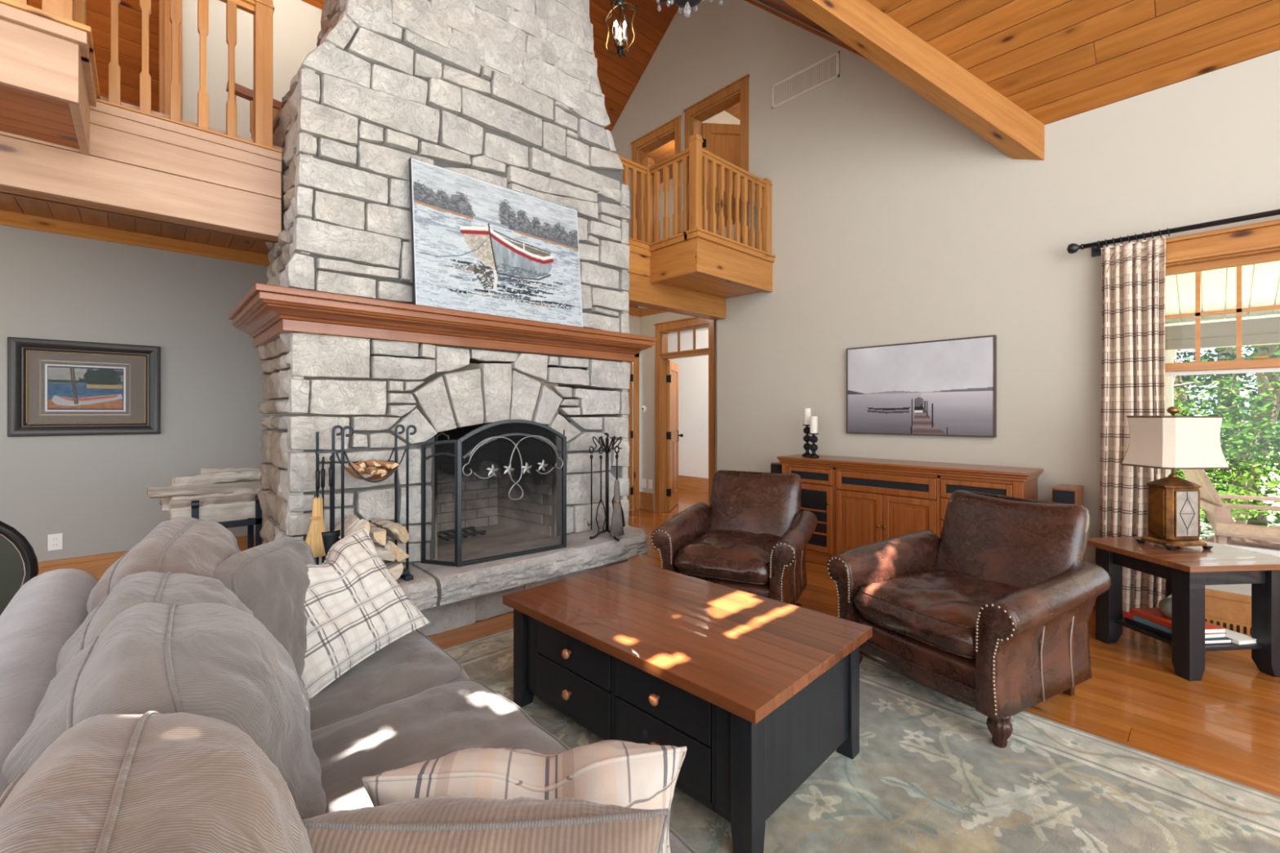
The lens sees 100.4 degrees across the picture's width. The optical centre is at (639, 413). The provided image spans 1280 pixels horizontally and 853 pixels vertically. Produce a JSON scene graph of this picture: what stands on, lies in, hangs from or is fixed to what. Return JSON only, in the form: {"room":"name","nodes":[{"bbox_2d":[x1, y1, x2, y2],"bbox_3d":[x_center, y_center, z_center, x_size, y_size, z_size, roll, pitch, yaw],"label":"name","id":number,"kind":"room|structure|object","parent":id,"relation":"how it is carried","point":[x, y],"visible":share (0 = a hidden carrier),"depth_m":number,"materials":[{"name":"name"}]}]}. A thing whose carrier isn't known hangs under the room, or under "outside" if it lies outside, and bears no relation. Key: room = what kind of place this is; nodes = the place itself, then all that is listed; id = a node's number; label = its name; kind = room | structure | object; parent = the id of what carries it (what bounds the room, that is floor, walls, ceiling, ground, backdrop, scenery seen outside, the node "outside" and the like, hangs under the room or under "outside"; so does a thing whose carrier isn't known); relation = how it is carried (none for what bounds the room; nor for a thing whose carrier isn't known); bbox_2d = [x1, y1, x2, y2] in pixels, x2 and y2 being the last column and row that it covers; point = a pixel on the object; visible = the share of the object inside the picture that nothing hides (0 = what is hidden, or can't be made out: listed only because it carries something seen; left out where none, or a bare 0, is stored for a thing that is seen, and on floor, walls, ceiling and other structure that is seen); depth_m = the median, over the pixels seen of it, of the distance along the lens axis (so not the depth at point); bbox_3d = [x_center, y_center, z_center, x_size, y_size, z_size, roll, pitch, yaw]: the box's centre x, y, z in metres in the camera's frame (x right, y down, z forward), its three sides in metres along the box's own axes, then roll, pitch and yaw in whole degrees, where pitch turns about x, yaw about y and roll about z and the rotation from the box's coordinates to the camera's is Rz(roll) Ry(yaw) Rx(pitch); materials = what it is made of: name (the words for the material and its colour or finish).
{"room":"living room","nodes":[
{"label":"living room","id":0,"kind":"room"},
{"bbox_2d":[100,95,283,150],"bbox_3d":[-3.871,-1.595,4.027,9.830,0.050,3.430,0,0,-43],"label":"floor","id":1,"kind":"structure","parent":0,"point":[106,99],"depth_m":2.95,"materials":[{"name":"brown wood"}]},
{"bbox_2d":[0,97,282,243],"bbox_3d":[-3.553,-1.291,1.903,3.800,0.502,0.190,0,0,-43],"label":"loft edge","id":2,"kind":"object","parent":1,"relation":"attached to","point":[140,164],"visible":0.89,"depth_m":2.78,"materials":[{"name":"brown wood"}]},
{"bbox_2d":[0,0,100,155],"bbox_3d":[-3.611,-1.415,1.414,3.047,0.310,0.787,0,0,-43],"label":"loft lookout","id":3,"kind":"object","parent":2,"relation":"attached to","point":[49,82],"visible":0.9,"depth_m":2.14,"materials":[{"name":"brown wood"}]},
{"bbox_2d":[14,0,275,147],"bbox_3d":[-3.279,-2.000,1.734,3.569,0.920,0.711,0,0,-43],"label":"railing","id":4,"kind":"object","parent":2,"relation":"on","point":[262,11],"visible":0.61,"depth_m":2.94,"materials":[{"name":"brown wood"}]},
{"bbox_2d":[226,80,281,139],"bbox_3d":[-2.629,-2.020,4.249,1.055,0.799,0.070,0,0,-43],"label":"stair rail","id":5,"kind":"object","parent":1,"relation":"on","point":[242,91],"visible":0.09,"depth_m":3.97,"materials":[{"name":"brown wood"}]},
{"bbox_2d":[626,237,725,319],"bbox_3d":[0.247,-1.359,5.447,1.870,0.577,0.190,0,0,-43],"label":"loft edge","id":6,"kind":"object","parent":1,"relation":"attached to","point":[642,293],"visible":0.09,"depth_m":5.34,"materials":[{"name":"brown wood"}]},
{"bbox_2d":[648,227,775,298],"bbox_3d":[0.696,-1.458,5.429,1.237,0.375,0.787,0,0,-43],"label":"loft lookout","id":7,"kind":"object","parent":6,"relation":"attached to","point":[697,260],"visible":0.9,"depth_m":5.11,"materials":[{"name":"brown wood"}]},
{"bbox_2d":[617,133,772,253],"bbox_3d":[0.458,-2.085,5.213,1.880,0.900,0.721,0,0,-43],"label":"railing","id":8,"kind":"object","parent":7,"relation":"on","point":[695,159],"visible":0.8,"depth_m":5.13,"materials":[{"name":"brown wood"}]},
{"bbox_2d":[0,0,479,562],"bbox_3d":[-4.099,-1.320,4.272,9.830,5.300,0.120,0,0,-43],"label":"wall","id":9,"kind":"structure","parent":0,"point":[91,490],"depth_m":4.32,"materials":[{"name":"grey paint"}]},
{"bbox_2d":[7,337,159,436],"bbox_3d":[-4.197,-0.186,4.062,0.808,0.711,0.045,0,0,-43],"label":"wall picture","id":10,"kind":"object","parent":9,"relation":"attached to","point":[55,388],"visible":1,"depth_m":4.03,"materials":[{"name":"paint"}]},
{"bbox_2d":[26,350,146,424],"bbox_3d":[-4.204,-0.186,4.070,0.638,0.541,0.001,0,0,-43],"label":"print","id":11,"kind":"object","parent":10,"relation":"attached to","point":[64,388],"depth_m":4.05},
{"bbox_2d":[0,209,270,266],"bbox_3d":[-4.734,-1.380,3.537,7.900,0.090,0.090,0,0,-43],"label":"ceiling beam","id":12,"kind":"structure","parent":9,"relation":"attached to","point":[24,220],"depth_m":4.18,"materials":[{"name":"brown wood"}]},
{"bbox_2d":[37,534,264,580],"bbox_3d":[-4.753,1.210,3.557,7.900,0.240,0.034,0,0,-43],"label":"baseboard","id":13,"kind":"structure","parent":9,"relation":"attached to","point":[97,565],"depth_m":4.08,"materials":[{"name":"brown wood"}]},
{"bbox_2d":[159,0,182,119],"bbox_3d":[-3.903,-2.745,4.435,0.140,2.250,0.150,0,0,-43],"label":"trim","id":14,"kind":"structure","parent":9,"relation":"attached to","point":[165,24],"depth_m":4.38,"materials":[{"name":"brown wood"}]},
{"bbox_2d":[0,173,708,335],"bbox_3d":[-2.610,-1.495,4.266,12.000,0.210,5.000,0,0,-43],"label":"ceiling","id":15,"kind":"structure","parent":0,"point":[11,203],"depth_m":4.00,"materials":[{"name":"brown wood"}]},
{"bbox_2d":[28,0,839,132],"bbox_3d":[-2.873,-3.705,2.957,9.830,3.182,6.356,0,0,-43],"label":"ceiling","id":16,"kind":"structure","parent":0,"point":[618,77],"depth_m":5.45,"materials":[{"name":"orange wood"}]},
{"bbox_2d":[602,0,638,57],"bbox_3d":[-0.167,-4.050,4.500,0.248,2.093,0.248,0,0,-18],"label":"lantern","id":17,"kind":"object","parent":16,"relation":"hanging from","point":[620,4],"visible":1,"depth_m":4.48,"materials":[{"name":"black metal"}]},
{"bbox_2d":[524,315,639,413],"bbox_3d":[-0.863,-0.050,6.688,2.260,2.760,0.120,0,0,-43],"label":"wall","id":18,"kind":"structure","parent":0,"point":[634,322],"depth_m":7.31,"materials":[{"name":"beige paint"}]},
{"bbox_2d":[626,352,639,510],"bbox_3d":[-0.382,0.230,7.082,0.940,2.200,0.197,0,0,-43],"label":"door","id":19,"kind":"structure","parent":18,"relation":"in","point":[634,434],"depth_m":7.32,"materials":[{"name":"brown wood"}]},
{"bbox_2d":[632,329,708,484],"bbox_3d":[1.112,-0.050,7.737,1.820,2.760,5.000,0,0,-43],"label":"wall","id":20,"kind":"structure","parent":0,"point":[693,371],"depth_m":9.16,"materials":[{"name":"white paint"}]},
{"bbox_2d":[678,475,708,493],"bbox_3d":[1.697,1.210,8.283,0.020,0.240,4.800,0,0,-43],"label":"baseboard","id":21,"kind":"structure","parent":20,"relation":"attached to","point":[685,482],"depth_m":9.11,"materials":[{"name":"brown wood"}]},
{"bbox_2d":[639,311,716,512],"bbox_3d":[0.546,-0.050,6.922,0.120,2.760,1.620,0,0,-43],"label":"wall","id":22,"kind":"structure","parent":0,"point":[646,357],"depth_m":7.28,"materials":[{"name":"beige paint"}]},
{"bbox_2d":[653,316,715,512],"bbox_3d":[0.507,0.066,7.106,0.592,2.528,1.532,0,0,-14],"label":"door","id":23,"kind":"structure","parent":22,"relation":"in","point":[669,370],"depth_m":7.13,"materials":[{"name":"brown wood"}]},
{"bbox_2d":[647,102,739,183],"bbox_3d":[0.904,-4.020,7.543,1.590,0.100,4.600,0,0,-43],"label":"ceiling","id":24,"kind":"structure","parent":0,"point":[665,151],"depth_m":8.09,"materials":[{"name":"brown wood"}]},
{"bbox_2d":[653,110,739,239],"bbox_3d":[0.939,-2.845,7.541,1.640,2.450,4.650,0,0,-43],"label":"wall","id":25,"kind":"structure","parent":0,"point":[725,117],"depth_m":9.03,"materials":[{"name":"beige paint"}]},
{"bbox_2d":[426,484,1279,797],"bbox_3d":[-0.515,1.386,2.459,12.600,0.128,10.500,0,0,-43],"label":"floor","id":26,"kind":"structure","parent":0,"point":[1225,724],"depth_m":2.47,"materials":[{"name":"brown wood"}]},
{"bbox_2d":[0,520,38,615],"bbox_3d":[-2.863,0.861,2.186,0.534,0.944,0.512,0,0,39],"label":"dining chair","id":27,"kind":"object","parent":26,"relation":"on","point":[19,565],"visible":0.34,"depth_m":2.19,"materials":[{"name":"black wood"}]},
{"bbox_2d":[191,495,262,549],"bbox_3d":[-2.949,0.955,3.789,0.385,0.751,0.432,0,0,-43],"label":"rack","id":28,"kind":"object","parent":26,"relation":"on","point":[257,521],"visible":0.36,"depth_m":3.76,"materials":[{"name":"black metal"}]},
{"bbox_2d":[168,501,264,521],"bbox_3d":[-2.899,0.690,3.724,0.582,0.124,0.077,0,0,-43],"label":"log","id":29,"kind":"object","parent":28,"relation":"on","point":[237,510],"visible":0.56,"depth_m":3.70,"materials":[{"name":"beige wood"}]},
{"bbox_2d":[168,490,258,511],"bbox_3d":[-2.919,0.615,3.715,0.541,0.126,0.128,0,0,-43],"label":"log","id":30,"kind":"object","parent":29,"relation":"on","point":[177,502],"visible":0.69,"depth_m":3.66,"materials":[{"name":"beige wood"}]},
{"bbox_2d":[146,481,262,498],"bbox_3d":[-2.958,0.532,3.699,0.142,0.089,0.682,0,0,45],"label":"log","id":31,"kind":"object","parent":30,"relation":"on","point":[207,488],"visible":0.78,"depth_m":3.64,"materials":[{"name":"beige wood"}]},
{"bbox_2d":[172,470,262,485],"bbox_3d":[-2.990,0.461,3.789,0.499,0.080,0.074,0,0,-45],"label":"log","id":32,"kind":"object","parent":31,"relation":"on","point":[198,479],"visible":0.98,"depth_m":3.76,"materials":[{"name":"beige wood"}]},
{"bbox_2d":[0,568,697,852],"bbox_3d":[-0.659,0.907,1.139,1.158,0.845,2.665,0,0,-43],"label":"sofa","id":33,"kind":"object","parent":26,"relation":"on","point":[409,702],"visible":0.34,"depth_m":1.44,"materials":[{"name":"fabric"}]},
{"bbox_2d":[55,571,253,675],"bbox_3d":[-1.045,0.624,1.211,0.567,0.507,0.402,0,0,41],"label":"cushion","id":34,"kind":"object","parent":33,"relation":"on","point":[169,588],"visible":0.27,"depth_m":1.15,"materials":[{"name":"grey fabric"}]},
{"bbox_2d":[0,711,312,852],"bbox_3d":[-0.512,0.636,0.536,0.388,0.556,0.693,0,0,-33],"label":"cushion","id":35,"kind":"object","parent":33,"relation":"on","point":[153,781],"visible":1,"depth_m":0.56,"materials":[{"name":"grey fabric"}]},
{"bbox_2d":[86,515,240,613],"bbox_3d":[-1.360,0.590,1.605,0.340,0.525,0.633,0,0,-22],"label":"cushion","id":36,"kind":"object","parent":33,"relation":"on","point":[180,544],"visible":0.38,"depth_m":1.48,"materials":[{"name":"grey fabric"}]},
{"bbox_2d":[1,602,326,819],"bbox_3d":[-0.839,0.638,0.970,0.420,0.559,0.642,0,0,-42],"label":"cushion","id":37,"kind":"object","parent":33,"relation":"on","point":[219,661],"visible":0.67,"depth_m":0.87,"materials":[{"name":"grey fabric"}]},
{"bbox_2d":[213,536,316,681],"bbox_3d":[-1.167,0.665,1.714,0.258,0.478,0.480,0,0,-4],"label":"throw pillow","id":38,"kind":"object","parent":33,"relation":"on","point":[271,580],"visible":0.4,"depth_m":1.64,"materials":[{"name":"grey fabric"}]},
{"bbox_2d":[301,526,429,698],"bbox_3d":[-1.048,0.665,1.850,0.301,0.447,0.522,0,0,32],"label":"throw pillow","id":39,"kind":"object","parent":33,"relation":"on","point":[354,607],"visible":0.72,"depth_m":1.82,"materials":[{"name":"white fabric"}]},
{"bbox_2d":[308,630,469,729],"bbox_3d":[-1.200,0.956,1.765,1.082,0.201,0.810,0,0,-43],"label":"seat cushion","id":40,"kind":"object","parent":33,"relation":"on","point":[412,665],"depth_m":1.76,"materials":[{"name":"fabric"}]},
{"bbox_2d":[310,680,567,813],"bbox_3d":[-0.683,0.957,1.221,1.080,0.210,0.845,0,0,-43],"label":"seat cushion","id":41,"kind":"object","parent":33,"relation":"on","point":[416,722],"depth_m":1.46,"materials":[{"name":"fabric"}]},
{"bbox_2d":[302,795,669,852],"bbox_3d":[-0.225,0.725,0.748,0.527,0.382,0.228,0,0,-7],"label":"throw pillow","id":42,"kind":"object","parent":33,"relation":"on","point":[440,824],"visible":0.91,"depth_m":0.71,"materials":[{"name":"beige fabric"}]},
{"bbox_2d":[362,740,687,852],"bbox_3d":[-0.187,0.730,0.933,0.525,0.310,0.240,0,0,-9],"label":"lumbar pillow","id":43,"kind":"object","parent":33,"relation":"on","point":[626,774],"visible":0.62,"depth_m":0.89,"materials":[{"name":"beige fabric"}]},
{"bbox_2d":[668,830,692,852],"bbox_3d":[-0.157,0.956,0.653,1.079,0.206,0.853,0,0,-43],"label":"seat cushion","id":44,"kind":"object","parent":33,"relation":"on","point":[677,844],"depth_m":1.11,"materials":[{"name":"fabric"}]},
{"bbox_2d":[257,0,630,565],"bbox_3d":[-1.294,-2.170,3.995,2.477,7.000,0.996,0,0,-43],"label":"stone fireplace","id":45,"kind":"object","parent":26,"relation":"on","point":[508,94],"depth_m":3.40,"materials":[{"name":"stone"}]},
{"bbox_2d":[228,283,657,362],"bbox_3d":[-1.254,-0.534,3.960,2.760,0.203,1.137,0,0,-43],"label":"mantel shelf","id":46,"kind":"object","parent":45,"relation":"on","point":[266,312],"visible":0.83,"depth_m":3.22,"materials":[{"name":"brown wood"}]},
{"bbox_2d":[408,157,583,327],"bbox_3d":[-0.907,-1.083,3.595,1.232,0.900,0.106,0,0,-43],"label":"painting","id":47,"kind":"object","parent":46,"relation":"on","point":[478,246],"visible":1,"depth_m":3.51,"materials":[{"name":"paint"}]},
{"bbox_2d":[395,524,648,635],"bbox_3d":[-0.945,1.127,3.418,2.572,0.405,0.452,0,0,-43],"label":"hearth","id":48,"kind":"object","parent":26,"relation":"on","point":[450,597],"visible":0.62,"depth_m":3.38,"materials":[{"name":"stone"}]},
{"bbox_2d":[315,424,417,581],"bbox_3d":[-1.492,0.495,2.909,0.475,0.859,0.240,0,0,-43],"label":"log holder","id":49,"kind":"object","parent":48,"relation":"on","point":[406,575],"visible":0.7,"depth_m":2.92,"materials":[{"name":"black metal"}]},
{"bbox_2d":[305,457,325,557],"bbox_3d":[-1.656,0.481,2.722,0.132,0.509,0.054,0,0,-43],"label":"broom","id":50,"kind":"object","parent":49,"relation":"hanging from","point":[313,539],"visible":0.9,"depth_m":2.72,"materials":[{"name":"yellow plant"}]},
{"bbox_2d":[321,455,340,560],"bbox_3d":[-1.592,0.493,2.748,0.090,0.553,0.036,0,0,-43],"label":"shovel","id":51,"kind":"object","parent":49,"relation":"hanging from","point":[330,538],"visible":0.76,"depth_m":2.75,"materials":[{"name":"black metal"}]},
{"bbox_2d":[344,465,399,480],"bbox_3d":[-1.479,0.329,2.931,0.245,0.082,0.175,0,0,-43],"label":"bowl","id":52,"kind":"object","parent":49,"relation":"on","point":[352,471],"depth_m":2.91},
{"bbox_2d":[382,560,403,580],"bbox_3d":[-1.414,0.865,2.999,0.094,0.097,0.299,0,0,-43],"label":"log","id":53,"kind":"object","parent":49,"relation":"in","point":[396,568],"visible":0.44,"depth_m":2.91,"materials":[{"name":"beige wood"}]},
{"bbox_2d":[373,540,409,561],"bbox_3d":[-1.409,0.750,3.007,0.133,0.123,0.300,0,0,-43],"label":"log","id":54,"kind":"object","parent":53,"relation":"on","point":[400,555],"visible":0.44,"depth_m":2.90,"materials":[{"name":"beige wood"}]},
{"bbox_2d":[370,517,408,544],"bbox_3d":[-1.416,0.663,3.002,0.128,0.124,0.303,0,0,-43],"label":"log","id":55,"kind":"object","parent":54,"relation":"on","point":[394,531],"visible":0.97,"depth_m":2.93,"materials":[{"name":"beige wood"}]},
{"bbox_2d":[421,419,566,567],"bbox_3d":[-0.866,0.483,3.546,1.055,0.886,0.307,0,0,-43],"label":"fire screen","id":56,"kind":"object","parent":48,"relation":"on","point":[458,456],"visible":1,"depth_m":3.30,"materials":[{"name":"metal"}]},
{"bbox_2d":[589,432,622,542],"bbox_3d":[-0.234,0.537,3.934,0.236,0.784,0.239,0,0,-43],"label":"stand","id":57,"kind":"object","parent":48,"relation":"on","point":[606,449],"visible":0.98,"depth_m":3.93,"materials":[{"name":"black metal"}]},
{"bbox_2d":[609,446,624,536],"bbox_3d":[-0.169,0.570,3.916,0.124,0.656,0.074,0,0,-43],"label":"brush","id":58,"kind":"object","parent":57,"relation":"hanging from","point":[616,527],"visible":1,"depth_m":3.90,"materials":[{"name":"black metal"}]},
{"bbox_2d":[442,627,1279,852],"bbox_3d":[0.329,1.324,1.920,2.600,0.010,3.500,0,0,-43],"label":"rug","id":59,"kind":"object","parent":26,"relation":"on","point":[927,775],"visible":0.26,"depth_m":1.84,"materials":[{"name":"fabric"}]},
{"bbox_2d":[502,560,872,852],"bbox_3d":[0.138,1.074,2.248,1.336,0.488,0.823,0,0,45],"label":"coffee table","id":60,"kind":"object","parent":59,"relation":"on","point":[759,692],"visible":0.94,"depth_m":1.93,"materials":[{"name":"brown wood"}]},
{"bbox_2d":[650,470,817,604],"bbox_3d":[0.674,0.877,3.594,0.942,0.880,0.970,0,0,27],"label":"armchair","id":61,"kind":"object","parent":59,"relation":"on","point":[753,536],"visible":0.84,"depth_m":3.47,"materials":[{"name":"brown leather"}]},
{"bbox_2d":[673,529,780,583],"bbox_3d":[0.633,0.933,3.514,0.662,0.242,0.784,0,0,27],"label":"seat cushion","id":62,"kind":"object","parent":61,"relation":"on","point":[713,556],"depth_m":3.26,"materials":[{"name":"brown leather"}]},
{"bbox_2d":[826,489,1111,747],"bbox_3d":[1.581,0.877,2.591,0.972,0.880,0.942,0,0,-28],"label":"armchair","id":63,"kind":"object","parent":59,"relation":"on","point":[991,615],"visible":0.94,"depth_m":2.42,"materials":[{"name":"brown leather"}]},
{"bbox_2d":[853,568,1022,660],"bbox_3d":[1.498,0.931,2.552,0.785,0.241,0.651,0,0,-28],"label":"seat cushion","id":64,"kind":"object","parent":63,"relation":"on","point":[929,614],"depth_m":2.44,"materials":[{"name":"brown leather"}]},
{"bbox_2d":[777,453,1043,565],"bbox_3d":[2.107,0.868,4.429,0.476,0.925,1.935,0,0,-43],"label":"media console","id":65,"kind":"object","parent":26,"relation":"on","point":[855,502],"visible":0.62,"depth_m":4.31,"materials":[{"name":"brown wood"}]},
{"bbox_2d":[1052,484,1083,506],"bbox_3d":[2.907,0.915,3.622,0.308,0.830,0.149,0,0,-43],"label":"floor speaker","id":66,"kind":"object","parent":26,"relation":"on","point":[1061,493],"visible":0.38,"depth_m":3.53,"materials":[{"name":"brown wood"}]},
{"bbox_2d":[1053,489,1075,504],"bbox_3d":[2.800,0.896,3.523,0.018,0.768,0.113,0,0,-43],"label":"grille","id":67,"kind":"object","parent":66,"relation":"attached to","point":[1064,496],"depth_m":3.52,"materials":[{"name":"black fabric"}]},
{"bbox_2d":[1087,536,1279,681],"bbox_3d":[2.971,1.038,2.915,0.659,0.585,0.599,0,0,-5],"label":"end table","id":68,"kind":"object","parent":26,"relation":"on","point":[1186,571],"visible":0.84,"depth_m":2.71,"materials":[{"name":"brown wood"}]},
{"bbox_2d":[1120,406,1230,550],"bbox_3d":[2.985,0.354,2.986,0.399,0.782,0.298,0,0,-5],"label":"table lamp","id":69,"kind":"object","parent":68,"relation":"on","point":[1173,442],"visible":1,"depth_m":2.91,"materials":[{"name":"white fabric"}]},
{"bbox_2d":[1124,617,1232,644],"bbox_3d":[2.907,1.173,2.894,0.252,0.022,0.330,0,0,-5],"label":"book","id":70,"kind":"object","parent":68,"relation":"on","point":[1223,640],"visible":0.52,"depth_m":2.82,"materials":[{"name":"paper"}]},
{"bbox_2d":[1123,612,1226,639],"bbox_3d":[2.897,1.149,2.903,0.238,0.024,0.322,0,0,-7],"label":"book","id":71,"kind":"object","parent":70,"relation":"on","point":[1127,615],"visible":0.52,"depth_m":2.88,"materials":[{"name":"paper"}]},
{"bbox_2d":[1129,607,1226,634],"bbox_3d":[2.905,1.124,2.892,0.222,0.026,0.300,0,0,-4],"label":"book","id":72,"kind":"object","parent":71,"relation":"on","point":[1154,615],"visible":0.52,"depth_m":2.89,"materials":[{"name":"red paper"}]},
{"bbox_2d":[1115,616,1262,651],"bbox_3d":[2.971,1.195,2.915,0.460,0.020,0.420,0,0,-5],"label":"shelf","id":73,"kind":"object","parent":68,"relation":"attached to","point":[1120,622],"depth_m":2.77,"materials":[{"name":"black paint"}]},
{"bbox_2d":[610,0,1279,595],"bbox_3d":[2.166,-1.975,4.891,0.180,6.610,10.400,0,0,-43],"label":"wall","id":74,"kind":"structure","parent":0,"point":[894,221],"depth_m":4.47,"materials":[{"name":"beige paint"}]},
{"bbox_2d":[630,115,681,239],"bbox_3d":[0.250,-2.629,6.906,0.194,2.018,0.910,0,0,-43],"label":"door","id":75,"kind":"structure","parent":74,"relation":"in","point":[639,153],"depth_m":6.88,"materials":[{"name":"brown wood"}]},
{"bbox_2d":[683,73,750,245],"bbox_3d":[1.122,-2.649,6.379,0.750,2.058,0.950,0,0,-43],"label":"door","id":76,"kind":"structure","parent":74,"relation":"in","point":[729,142],"depth_m":6.42,"materials":[{"name":"brown wood"}]},
{"bbox_2d":[771,50,839,109],"bbox_3d":[1.635,-3.309,5.320,0.012,0.244,0.746,0,0,-43],"label":"air vent","id":77,"kind":"object","parent":74,"relation":"in","point":[827,69],"visible":1,"depth_m":5.30,"materials":[{"name":"white metal"}]},
{"bbox_2d":[744,0,871,61],"bbox_3d":[1.785,-3.632,5.151,0.050,3.132,3.257,0,0,-43],"label":"trim","id":78,"kind":"structure","parent":74,"relation":"attached to","point":[779,15],"depth_m":5.27,"materials":[{"name":"orange wood"}]},
{"bbox_2d":[846,334,996,437],"bbox_3d":[2.338,-0.206,4.542,0.040,0.789,1.185,0,0,-43],"label":"wall picture","id":79,"kind":"object","parent":74,"relation":"attached to","point":[948,387],"visible":1,"depth_m":4.47,"materials":[{"name":"paint"}]},
{"bbox_2d":[1093,588,1251,625],"bbox_3d":[3.254,1.210,3.568,0.034,0.240,6.980,0,0,-43],"label":"baseboard","id":80,"kind":"structure","parent":74,"relation":"attached to","point":[1220,605],"depth_m":3.23,"materials":[{"name":"brown wood"}]},
{"bbox_2d":[1066,208,1279,257],"bbox_3d":[4.031,-1.135,2.660,0.136,0.100,2.992,0,0,-43],"label":"curtain rod","id":81,"kind":"object","parent":74,"relation":"attached to","point":[1072,248],"visible":1,"depth_m":3.37,"materials":[{"name":"black paint"}]},
{"bbox_2d":[1099,236,1166,613],"bbox_3d":[3.219,0.097,3.484,0.104,2.426,0.333,0,0,-43],"label":"curtain","id":82,"kind":"object","parent":81,"relation":"hanging from","point":[1133,274],"visible":0.65,"depth_m":3.48,"materials":[{"name":"beige fabric"}]},
{"bbox_2d":[1164,219,1279,556],"bbox_3d":[3.702,-0.068,3.179,0.190,2.095,1.260,0,0,-43],"label":"window","id":83,"kind":"structure","parent":74,"relation":"in","point":[1237,246],"depth_m":3.26,"materials":[{"name":"brown wood"}]},
{"bbox_2d":[1204,616,1251,636],"bbox_3d":[3.548,1.290,3.219,0.012,0.070,0.570,0,0,-43],"label":"air vent","id":84,"kind":"object","parent":74,"relation":"attached to","point":[1246,629],"visible":0.24,"depth_m":3.20,"materials":[{"name":"brown wood"}]},
{"bbox_2d":[866,0,1279,124],"bbox_3d":[-0.301,-4.103,0.382,10.080,4.354,7.370,0,0,-43],"label":"ceiling","id":85,"kind":"structure","parent":0,"point":[1055,60],"depth_m":3.48,"materials":[{"name":"brown wood"}]},
{"bbox_2d":[656,0,723,17],"bbox_3d":[0.302,-3.234,3.400,0.889,1.424,0.843,0,0,-43],"label":"chandelier","id":86,"kind":"object","parent":85,"relation":"hanging from","point":[686,5],"visible":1,"depth_m":3.43,"materials":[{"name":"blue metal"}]},
{"bbox_2d":[782,0,1044,159],"bbox_3d":[0.717,-3.347,3.825,4.489,2.988,0.150,0,0,-4],"label":"beam","id":87,"kind":"structure","parent":85,"relation":"attached to","point":[869,31],"depth_m":3.87,"materials":[{"name":"brown wood"}]},
{"bbox_2d":[1164,261,1279,326],"bbox_3d":[6.377,-1.207,2.187,2.290,0.727,12.500,0,0,-43],"label":"ceiling","id":88,"kind":"structure","parent":0,"point":[1260,282],"depth_m":4.49,"materials":[{"name":"white paint"}]},
{"bbox_2d":[1164,316,1279,350],"bbox_3d":[7.161,-0.715,2.849,0.120,0.230,12.400,0,0,-43],"label":"beam","id":89,"kind":"structure","parent":88,"relation":"attached to","point":[1264,331],"depth_m":4.81,"materials":[{"name":"grey paint"}]},
{"bbox_3d":[6.791,1.320,1.969,2.580,0.140,11.617,0,0,-43],"label":"floor","id":90,"kind":"structure","parent":0,"visible":0},
{"bbox_2d":[1164,349,1176,476],"bbox_3d":[5.032,0.415,5.132,0.160,2.030,0.180,0,0,-43],"label":"porch post","id":91,"kind":"object","parent":90,"relation":"on","point":[1170,354],"visible":0.19,"depth_m":5.06,"materials":[{"name":"white paint"}]},
{"bbox_2d":[1181,469,1279,546],"bbox_3d":[4.738,0.738,4.045,1.046,1.024,0.800,0,0,31],"label":"deck chair","id":92,"kind":"object","parent":90,"relation":"on","point":[1213,507],"visible":0.25,"depth_m":4.08,"materials":[{"name":"brown wood"}]},
{"bbox_2d":[1215,521,1279,551],"bbox_3d":[4.341,1.028,3.542,0.520,0.445,0.700,0,0,-43],"label":"table","id":93,"kind":"object","parent":90,"relation":"on","point":[1224,530],"visible":0.55,"depth_m":3.67,"materials":[{"name":"brown wood"}]},
{"label":"outside","id":94,"kind":"structure","parent":0,"visible":0},
{"bbox_2d":[1199,447,1279,539],"bbox_3d":[31.540,2.430,15.738,52.400,0.200,100.000,0,0,-43],"label":"ground","id":95,"kind":"structure","parent":94,"point":[1270,517],"depth_m":11.63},
{"bbox_2d":[1173,316,1279,540],"bbox_3d":[8.383,-0.999,7.149,5.779,6.735,4.633,0,0,39],"label":"tree","id":96,"kind":"object","parent":95,"relation":"on","point":[1273,350],"visible":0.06,"depth_m":6.86,"materials":[{"name":"green plant"}]},
{"bbox_2d":[1173,374,1279,519],"bbox_3d":[6.696,-0.848,8.081,4.534,6.405,5.049,0,0,-43],"label":"tree","id":97,"kind":"object","parent":95,"relation":"on","point":[1216,473],"visible":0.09,"depth_m":6.42,"materials":[{"name":"green plant"}]},
{"bbox_2d":[1173,350,1279,476],"bbox_3d":[9.713,-2.111,9.703,4.643,8.952,4.928,0,0,-43],"label":"tree","id":98,"kind":"object","parent":95,"relation":"on","point":[1179,380],"visible":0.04,"depth_m":9.22,"materials":[{"name":"green plant"}]},
{"bbox_2d":[1194,346,1279,526],"bbox_3d":[12.603,-2.256,11.176,4.080,9.237,5.852,0,0,-20],"label":"tree","id":99,"kind":"object","parent":95,"relation":"on","point":[1230,432],"visible":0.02,"depth_m":11.07,"materials":[{"name":"green plant"}]},
{"bbox_3d":[-1.541,0.763,2.882,0.168,0.076,0.306,0,0,-43],"label":"log","id":100,"kind":"object","parent":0,"visible":0},
{"bbox_2d":[334,513,369,539],"bbox_3d":[-1.566,0.613,2.857,0.143,0.119,0.302,0,0,-43],"label":"log","id":101,"kind":"object","parent":100,"relation":"on","point":[353,523],"visible":0.52,"depth_m":2.82,"materials":[{"name":"beige wood"}]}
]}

